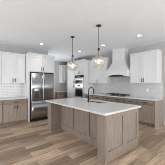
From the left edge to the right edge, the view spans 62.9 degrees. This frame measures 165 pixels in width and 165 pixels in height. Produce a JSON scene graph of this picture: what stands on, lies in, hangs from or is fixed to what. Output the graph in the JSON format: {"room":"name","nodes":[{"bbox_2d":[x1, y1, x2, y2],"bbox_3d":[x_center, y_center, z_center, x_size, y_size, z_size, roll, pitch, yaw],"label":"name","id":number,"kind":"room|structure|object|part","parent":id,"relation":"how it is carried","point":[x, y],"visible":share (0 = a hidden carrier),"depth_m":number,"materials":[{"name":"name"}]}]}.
{"room":"kitchen","nodes":[
{"label":"kitchen","id":0,"kind":"room"},
{"bbox_2d":[0,44,47,97],"bbox_3d":[-4.220,0.000,4.085,6.745,2.900,0.120,0,0,-40],"label":"wall","id":1,"kind":"structure","parent":0,"point":[5,48],"depth_m":5.39,"materials":[{"name":"grey paint"}]},
{"bbox_2d":[0,51,0,82],"bbox_3d":[-3.245,-0.548,4.563,0.815,1.106,0.390,0,0,-40],"label":"upper cabinet","id":2,"kind":"object","parent":1,"relation":"attached to","point":[0,51],"visible":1,"depth_m":4.69,"materials":[{"name":"white paint"}]},
{"bbox_2d":[0,83,22,96],"bbox_3d":[-3.061,0.271,4.966,1.655,0.528,0.009,0,0,-40],"label":"backsplash","id":3,"kind":"structure","parent":1,"relation":"attached to","point":[6,89],"depth_m":5.22,"materials":[{"name":"tile"}]},
{"bbox_2d":[1,51,25,82],"bbox_3d":[-2.617,-0.548,5.087,0.810,1.106,0.390,0,0,-40],"label":"upper cabinet","id":4,"kind":"object","parent":1,"relation":"attached to","point":[12,64],"visible":0.99,"depth_m":4.93,"materials":[{"name":"white paint"}]},
{"bbox_3d":[-2.680,-0.513,4.848,0.396,1.024,0.020,0,0,-40],"label":"door","id":5,"kind":"part","parent":4,"relation":"part of","materials":[{"name":"white paint"}]},
{"bbox_3d":[-2.623,-1.068,5.093,0.810,0.066,0.373,0,0,-40],"label":"crown molding","id":6,"kind":"part","parent":4,"relation":"part of","materials":[{"name":"white paint"}]},
{"bbox_3d":[-2.371,-0.513,5.105,0.396,1.024,0.020,0,0,-40],"label":"door","id":7,"kind":"part","parent":4,"relation":"part of","materials":[{"name":"white paint"}]},
{"bbox_2d":[54,61,65,90],"bbox_3d":[-2.157,0.000,8.694,2.565,2.900,0.120,0,0,-40],"label":"wall","id":8,"kind":"structure","parent":0,"point":[58,86],"depth_m":9.02,"materials":[{"name":"grey paint"}]},
{"bbox_2d":[59,65,67,82],"bbox_3d":[-1.235,-0.593,9.126,0.585,1.196,0.386,0,0,-40],"label":"upper cabinet","id":9,"kind":"object","parent":8,"relation":"attached to","point":[63,69],"visible":0.87,"depth_m":8.97,"materials":[{"name":"white paint"}]},
{"bbox_3d":[-1.256,-0.558,8.924,0.284,1.114,0.020,0,0,-40],"label":"door","id":10,"kind":"part","parent":9,"relation":"part of","materials":[{"name":"white paint"}]},
{"bbox_3d":[-1.033,-0.558,9.109,0.284,1.114,0.020,0,0,-40],"label":"door","id":11,"kind":"part","parent":9,"relation":"part of","materials":[{"name":"white paint"}]},
{"bbox_2d":[0,0,164,61],"bbox_3d":[-0.815,-1.500,2.002,9.310,0.100,12.120,0,0,-40],"label":"ceiling","id":12,"kind":"structure","parent":0,"point":[23,23],"depth_m":3.35,"materials":[{"name":"paint"}]},
{"bbox_2d":[71,36,74,67],"bbox_3d":[-0.311,-0.918,4.232,0.342,1.061,0.342,0,0,-40],"label":"pendant light","id":13,"kind":"object","parent":12,"relation":"hanging from","point":[72,37],"visible":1,"depth_m":4.22,"materials":[{"name":"black metal"}]},
{"bbox_2d":[96,24,100,63],"bbox_3d":[0.409,-0.918,3.399,0.342,1.061,0.342,0,0,-40],"label":"pendant light","id":14,"kind":"object","parent":12,"relation":"hanging from","point":[98,25],"visible":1,"depth_m":3.39,"materials":[{"name":"black metal"}]},
{"bbox_2d":[0,119,164,164],"bbox_3d":[-0.823,1.475,1.917,9.190,0.050,12.000,0,0,-40],"label":"floor","id":15,"kind":"structure","parent":0,"point":[25,143],"depth_m":3.04,"materials":[{"name":"brown wood"}]},
{"bbox_2d":[0,100,1,125],"bbox_3d":[-3.152,1.014,4.451,0.815,0.873,0.665,0,0,-40],"label":"base cabinet","id":16,"kind":"object","parent":15,"relation":"on","point":[1,100],"visible":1,"depth_m":4.47,"materials":[{"name":"beige wood"}]},
{"bbox_3d":[-2.821,1.042,4.366,0.384,0.585,0.020,0,0,-40],"label":"door","id":17,"kind":"part","parent":16,"relation":"part of","materials":[{"name":"beige wood"}]},
{"bbox_2d":[0,96,27,100],"bbox_3d":[-2.854,0.556,4.718,1.655,0.040,0.633,0,0,-40],"label":"countertop","id":18,"kind":"structure","parent":16,"relation":"on","point":[18,97],"depth_m":4.88,"materials":[{"name":"white stone"}]},
{"bbox_2d":[2,99,27,125],"bbox_3d":[-2.524,1.014,4.975,0.810,0.873,0.665,0,0,-40],"label":"base cabinet","id":19,"kind":"object","parent":15,"relation":"on","point":[15,111],"visible":0.99,"depth_m":4.72,"materials":[{"name":"beige wood"}]},
{"bbox_3d":[-2.499,1.042,4.634,0.381,0.585,0.020,0,0,-40],"label":"door","id":20,"kind":"part","parent":19,"relation":"part of","materials":[{"name":"beige wood"}]},
{"bbox_3d":[-2.353,0.662,4.769,0.778,0.145,0.040,0,0,-40],"label":"drawer","id":21,"kind":"part","parent":19,"relation":"part of","materials":[{"name":"beige wood"}]},
{"bbox_3d":[-2.194,1.042,4.888,0.381,0.585,0.020,0,0,-40],"label":"door","id":22,"kind":"part","parent":19,"relation":"part of","materials":[{"name":"beige wood"}]},
{"bbox_2d":[23,52,54,121],"bbox_3d":[-1.781,0.160,5.570,1.075,2.581,0.702,0,0,-40],"label":"surround","id":23,"kind":"object","parent":15,"relation":"on","point":[34,62],"visible":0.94,"depth_m":5.22,"materials":[{"name":"white paint"}]},
{"bbox_3d":[-2.194,0.515,5.266,0.050,1.870,0.640,0,0,-40],"label":"panel","id":24,"kind":"part","parent":23,"relation":"part of","materials":[{"name":"white paint"}]},
{"bbox_3d":[-1.776,-0.748,5.184,0.480,0.595,0.020,0,0,-40],"label":"door","id":25,"kind":"part","parent":23,"relation":"part of","materials":[{"name":"white paint"}]},
{"bbox_3d":[-1.786,-1.098,5.577,1.075,0.066,0.685,0,0,-40],"label":"crown molding","id":26,"kind":"part","parent":23,"relation":"part of","materials":[{"name":"white paint"}]},
{"bbox_3d":[-1.402,-0.748,5.496,0.480,0.595,0.020,0,0,-40],"label":"door","id":27,"kind":"part","parent":23,"relation":"part of","materials":[{"name":"white paint"}]},
{"bbox_2d":[30,72,53,121],"bbox_3d":[-1.744,0.522,5.526,0.967,1.855,0.718,0,0,-40],"label":"refrigerator","id":28,"kind":"object","parent":15,"relation":"on","point":[41,84],"visible":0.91,"depth_m":5.23,"materials":[{"name":"silver metal"}]},
{"bbox_3d":[-1.725,0.142,5.168,0.452,1.035,0.039,0,0,-40],"label":"door","id":29,"kind":"part","parent":28,"relation":"part of","materials":[{"name":"silver metal"}]},
{"bbox_3d":[-1.548,1.012,5.315,0.913,0.675,0.039,0,0,-40],"label":"freezer drawer","id":30,"kind":"part","parent":28,"relation":"part of","materials":[{"name":"silver metal"}]},
{"bbox_3d":[-1.371,0.142,5.462,0.452,1.035,0.039,0,0,-40],"label":"door","id":31,"kind":"part","parent":28,"relation":"part of","materials":[{"name":"silver metal"}]},
{"bbox_2d":[54,92,67,98],"bbox_3d":[-1.340,1.014,8.861,1.085,0.873,0.660,0,0,-40],"label":"base cabinet","id":32,"kind":"object","parent":15,"relation":"on","point":[57,95],"visible":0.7,"depth_m":8.53,"materials":[{"name":"beige wood"}]},
{"bbox_2d":[67,61,74,97],"bbox_3d":[-0.443,0.110,8.088,0.696,2.681,0.725,0,0,-40],"label":"pantry cabinet","id":33,"kind":"object","parent":15,"relation":"on","point":[71,71],"visible":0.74,"depth_m":7.88,"materials":[{"name":"white paint"}]},
{"bbox_3d":[-0.671,-0.545,7.898,0.020,1.220,0.713,0,0,-40],"label":"door","id":34,"kind":"part","parent":33,"relation":"part of","materials":[{"name":"white paint"}]},
{"bbox_3d":[-0.671,0.710,7.898,0.020,1.260,0.713,0,0,-40],"label":"door","id":35,"kind":"part","parent":33,"relation":"part of","materials":[{"name":"white paint"}]},
{"bbox_2d":[74,59,92,97],"bbox_3d":[0.047,0.110,7.497,0.700,2.681,0.800,0,0,-40],"label":"tall cabinet","id":36,"kind":"object","parent":15,"relation":"on","point":[81,66],"visible":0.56,"depth_m":7.16,"materials":[{"name":"white paint"}]},
{"bbox_3d":[-0.307,-0.800,7.461,0.020,0.710,0.391,0,0,-40],"label":"door","id":37,"kind":"part","parent":36,"relation":"part of","materials":[{"name":"white paint"}]},
{"bbox_2d":[74,84,83,97],"bbox_3d":[0.017,0.426,7.473,0.687,0.683,0.732,0,0,-40],"label":"wall oven","id":38,"kind":"object","parent":36,"relation":"in","point":[79,89],"visible":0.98,"depth_m":7.24,"materials":[{"name":"silver metal"}]},
{"bbox_2d":[74,75,83,84],"bbox_3d":[0.017,-0.168,7.473,0.687,0.500,0.732,0,0,-40],"label":"microwave oven","id":39,"kind":"object","parent":36,"relation":"in","point":[79,79],"visible":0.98,"depth_m":7.24,"materials":[{"name":"silver metal"}]},
{"bbox_3d":[-0.053,-0.800,7.156,0.020,0.710,0.391,0,0,-40],"label":"door","id":40,"kind":"part","parent":36,"relation":"part of","materials":[{"name":"white paint"}]},
{"bbox_2d":[48,102,137,163],"bbox_3d":[0.105,1.014,3.676,1.172,0.873,2.346,0,0,-40],"label":"kitchen island","id":41,"kind":"object","parent":15,"relation":"on","point":[113,135],"visible":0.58,"depth_m":3.01,"materials":[{"name":"beige wood"}]},
{"bbox_3d":[-0.817,0.964,4.164,0.355,0.773,0.036,0,0,-40],"label":"panel","id":42,"kind":"part","parent":41,"relation":"part of","materials":[{"name":"beige wood"}]},
{"bbox_3d":[-0.823,1.400,4.162,0.343,0.100,0.032,0,0,-40],"label":"baseboard","id":43,"kind":"part","parent":41,"relation":"part of","materials":[{"name":"beige wood"}]},
{"bbox_3d":[-0.059,1.400,3.537,0.032,0.100,1.930,0,0,-40],"label":"baseboard","id":44,"kind":"part","parent":41,"relation":"part of","materials":[{"name":"beige wood"}]},
{"bbox_3d":[-0.060,0.964,3.536,0.036,0.773,1.930,0,0,-40],"label":"panel","id":45,"kind":"part","parent":41,"relation":"part of","materials":[{"name":"beige wood"}]},
{"bbox_2d":[46,97,140,115],"bbox_3d":[0.118,0.556,3.697,1.285,0.040,2.410,0,0,-40],"label":"island countertop","id":46,"kind":"structure","parent":41,"relation":"on","point":[105,108],"depth_m":3.22,"materials":[{"name":"white stone"}]},
{"bbox_3d":[0.849,0.964,2.793,1.160,0.773,0.036,0,0,-40],"label":"panel","id":47,"kind":"part","parent":41,"relation":"part of","materials":[{"name":"beige wood"}]},
{"bbox_3d":[0.843,1.400,2.790,1.172,0.100,0.032,0,0,-40],"label":"baseboard","id":48,"kind":"part","parent":41,"relation":"part of","materials":[{"name":"beige wood"}]},
{"bbox_2d":[93,95,102,100],"bbox_3d":[0.913,1.014,6.478,0.665,0.873,0.615,0,0,-40],"label":"base cabinet","id":49,"kind":"object","parent":15,"relation":"on","point":[95,97],"visible":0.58,"depth_m":6.29,"materials":[{"name":"beige wood"}]},
{"bbox_3d":[0.707,0.662,6.306,0.040,0.145,0.583,0,0,-40],"label":"drawer","id":50,"kind":"part","parent":49,"relation":"part of","materials":[{"name":"beige wood"}]},
{"bbox_2d":[103,96,124,103],"bbox_3d":[1.473,1.014,5.805,0.665,0.873,1.125,0,0,-40],"label":"base cabinet","id":51,"kind":"object","parent":15,"relation":"on","point":[105,98],"visible":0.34,"depth_m":5.57,"materials":[{"name":"beige wood"}]},
{"bbox_2d":[125,98,138,123],"bbox_3d":[2.006,1.014,5.166,0.665,0.873,0.530,0,0,-40],"label":"base cabinet","id":52,"kind":"object","parent":15,"relation":"on","point":[127,100],"visible":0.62,"depth_m":4.94,"materials":[{"name":"beige wood"}]},
{"bbox_3d":[1.800,0.662,4.995,0.040,0.145,0.498,0,0,-40],"label":"drawer","id":53,"kind":"part","parent":52,"relation":"part of","materials":[{"name":"beige wood"}]},
{"bbox_2d":[138,99,162,127],"bbox_3d":[2.364,1.014,4.736,0.665,0.873,0.580,0,0,-40],"label":"base cabinet","id":54,"kind":"object","parent":15,"relation":"on","point":[150,113],"visible":0.92,"depth_m":4.54,"materials":[{"name":"beige wood"}]},
{"bbox_2d":[84,93,162,100],"bbox_3d":[1.450,0.556,5.855,0.633,0.040,3.511,0,0,-40],"label":"countertop","id":55,"kind":"structure","parent":54,"relation":"on","point":[98,94],"depth_m":5.01,"materials":[{"name":"white stone"}]},
{"bbox_2d":[107,93,128,96],"bbox_3d":[1.492,0.500,5.825,0.520,0.070,0.940,0,0,-40],"label":"gas cooktop","id":56,"kind":"object","parent":55,"relation":"in","point":[110,94],"visible":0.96,"depth_m":5.65,"materials":[{"name":"black metal"}]},
{"bbox_3d":[2.152,0.662,4.572,0.040,0.145,0.528,0,0,-40],"label":"drawer","id":57,"kind":"part","parent":54,"relation":"part of","materials":[{"name":"beige wood"}]},
{"bbox_3d":[2.144,1.042,4.566,0.020,0.585,0.528,0,0,-40],"label":"door","id":58,"kind":"part","parent":54,"relation":"part of","materials":[{"name":"beige wood"}]},
{"bbox_3d":[2.561,1.014,4.535,0.620,0.873,0.020,0,0,-40],"label":"panel","id":59,"kind":"part","parent":54,"relation":"part of","materials":[{"name":"beige wood"}]},
{"bbox_2d":[66,41,164,124],"bbox_3d":[2.715,0.000,4.943,0.120,2.900,12.120,0,0,-40],"label":"wall","id":60,"kind":"structure","parent":0,"point":[161,45],"depth_m":4.97,"materials":[{"name":"grey paint"}]},
{"bbox_2d":[88,57,111,82],"bbox_3d":[0.834,-0.588,6.800,0.390,1.186,1.270,0,0,-40],"label":"upper cabinet","id":61,"kind":"object","parent":60,"relation":"attached to","point":[96,72],"visible":0.98,"depth_m":6.59,"materials":[{"name":"white paint"}]},
{"bbox_3d":[0.522,-0.553,6.951,0.020,1.104,0.626,0,0,-40],"label":"door","id":62,"kind":"part","parent":61,"relation":"part of","materials":[{"name":"white paint"}]},
{"bbox_3d":[0.841,-1.148,6.805,0.373,0.066,1.270,0,0,-40],"label":"crown molding","id":63,"kind":"part","parent":61,"relation":"part of","materials":[{"name":"white paint"}]},
{"bbox_3d":[0.926,-0.553,6.465,0.020,1.104,0.626,0,0,-40],"label":"door","id":64,"kind":"part","parent":61,"relation":"part of","materials":[{"name":"white paint"}]},
{"bbox_2d":[106,48,129,77],"bbox_3d":[1.576,-0.855,5.804,0.506,1.189,1.102,0,0,-40],"label":"range hood","id":65,"kind":"object","parent":60,"relation":"attached to","point":[120,66],"visible":0.89,"depth_m":5.65,"materials":[{"name":"white paint"}]},
{"bbox_3d":[1.588,-0.311,5.814,0.465,0.078,1.030,0,0,-40],"label":"filter panel","id":66,"kind":"part","parent":65,"relation":"part of","materials":[{"name":"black metal"}]},
{"bbox_2d":[93,77,162,97],"bbox_3d":[1.691,0.018,6.069,0.009,1.036,3.491,0,0,-40],"label":"backsplash","id":67,"kind":"structure","parent":60,"relation":"attached to","point":[122,85],"depth_m":5.71,"materials":[{"name":"white tile"}]},
{"bbox_2d":[130,49,161,82],"bbox_3d":[2.323,-0.563,5.013,0.390,1.136,1.032,0,0,-40],"label":"upper cabinet","id":68,"kind":"object","parent":60,"relation":"attached to","point":[145,67],"visible":1,"depth_m":4.84,"materials":[{"name":"white paint"}]},
{"bbox_3d":[2.045,-0.528,5.122,0.020,1.054,0.496,0,0,-40],"label":"door","id":69,"kind":"part","parent":68,"relation":"part of","materials":[{"name":"white paint"}]},
{"bbox_3d":[2.329,-1.098,5.018,0.373,0.066,1.032,0,0,-40],"label":"crown molding","id":70,"kind":"part","parent":68,"relation":"part of","materials":[{"name":"white paint"}]},
{"bbox_3d":[2.367,-0.528,4.736,0.020,1.054,0.496,0,0,-40],"label":"door","id":71,"kind":"part","parent":68,"relation":"part of","materials":[{"name":"white paint"}]}
]}

